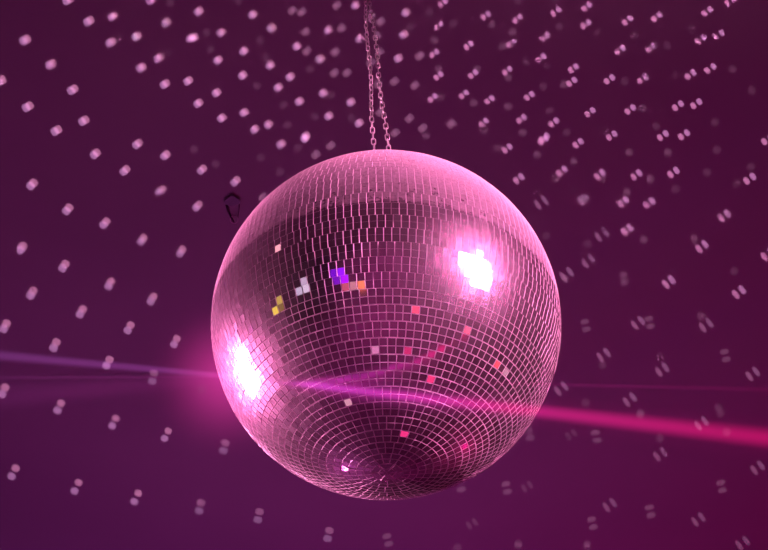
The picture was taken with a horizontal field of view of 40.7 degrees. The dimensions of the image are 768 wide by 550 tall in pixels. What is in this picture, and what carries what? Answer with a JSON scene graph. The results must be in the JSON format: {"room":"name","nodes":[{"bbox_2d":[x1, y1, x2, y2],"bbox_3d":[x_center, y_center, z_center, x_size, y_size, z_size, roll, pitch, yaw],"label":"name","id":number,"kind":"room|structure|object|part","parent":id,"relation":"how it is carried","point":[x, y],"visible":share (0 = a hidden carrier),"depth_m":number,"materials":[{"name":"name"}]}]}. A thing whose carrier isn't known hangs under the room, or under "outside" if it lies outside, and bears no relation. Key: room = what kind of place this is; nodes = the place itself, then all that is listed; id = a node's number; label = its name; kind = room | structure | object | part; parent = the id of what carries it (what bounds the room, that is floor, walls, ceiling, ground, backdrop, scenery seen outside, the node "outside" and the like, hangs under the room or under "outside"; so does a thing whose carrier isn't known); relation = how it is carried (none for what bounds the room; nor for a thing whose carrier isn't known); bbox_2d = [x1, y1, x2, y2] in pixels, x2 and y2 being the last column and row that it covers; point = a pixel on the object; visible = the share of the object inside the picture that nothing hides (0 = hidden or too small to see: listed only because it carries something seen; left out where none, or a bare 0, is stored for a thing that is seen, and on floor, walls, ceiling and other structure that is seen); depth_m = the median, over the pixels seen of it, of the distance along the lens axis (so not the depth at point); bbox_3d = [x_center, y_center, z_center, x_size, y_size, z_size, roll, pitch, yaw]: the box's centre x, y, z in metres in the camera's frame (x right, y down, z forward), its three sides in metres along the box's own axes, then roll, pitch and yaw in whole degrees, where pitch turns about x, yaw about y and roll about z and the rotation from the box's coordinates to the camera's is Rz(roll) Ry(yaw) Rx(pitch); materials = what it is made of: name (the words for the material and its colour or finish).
{"room":"entertainment venue","nodes":[
{"label":"entertainment venue","id":0,"kind":"room"},
{"bbox_2d":[0,0,767,549],"bbox_3d":[0.008,0.396,3.238,10.000,0.001,13.000,0,-43,0],"label":"ceiling","id":1,"kind":"structure","parent":0,"point":[630,137],"depth_m":2.69,"materials":[{"name":"paint"}]},
{"bbox_2d":[225,195,239,223],"bbox_3d":[-0.381,-0.167,2.620,0.040,0.006,0.102,0,-43,0],"label":"bracket","id":2,"kind":"object","parent":1,"relation":"attached to","point":[231,201],"visible":1,"depth_m":2.60,"materials":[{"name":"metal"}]},
{"bbox_3d":[-0.393,-0.158,2.629,0.008,0.006,0.068,-7,-43,7],"label":"arm","id":3,"kind":"part","parent":2,"relation":"part of","materials":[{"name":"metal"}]},
{"bbox_3d":[0.375,0.153,0.960,1.359,0.075,0.075,2,-36,34],"label":"shaft","id":4,"kind":"object","parent":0,"visible":0},
{"bbox_2d":[211,149,560,499],"bbox_3d":[0.003,0.060,1.508,0.500,0.528,0.500,-13,-44,13],"label":"ball","id":5,"kind":"object","parent":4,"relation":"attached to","point":[386,324],"visible":1,"depth_m":1.30,"materials":[{"name":"metal"}]},
{"bbox_3d":[-0.036,-0.605,2.121,0.056,0.044,0.056,0,-43,0],"label":"ceiling hook","id":6,"kind":"object","parent":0,"visible":0},
{"bbox_2d":[364,0,375,149],"bbox_3d":[-0.024,-0.362,1.897,0.033,0.625,0.009,0,-43,0],"label":"chain","id":7,"kind":"object","parent":6,"relation":"hanging from","point":[366,6],"visible":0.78,"depth_m":1.90,"materials":[{"name":"metal"}]},
{"bbox_2d":[367,0,390,149],"bbox_3d":[-0.010,-0.362,1.898,0.050,0.625,0.010,0,-43,0],"label":"chain","id":8,"kind":"object","parent":6,"relation":"hanging from","point":[368,1],"visible":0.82,"depth_m":1.90,"materials":[{"name":"metal"}]}
]}

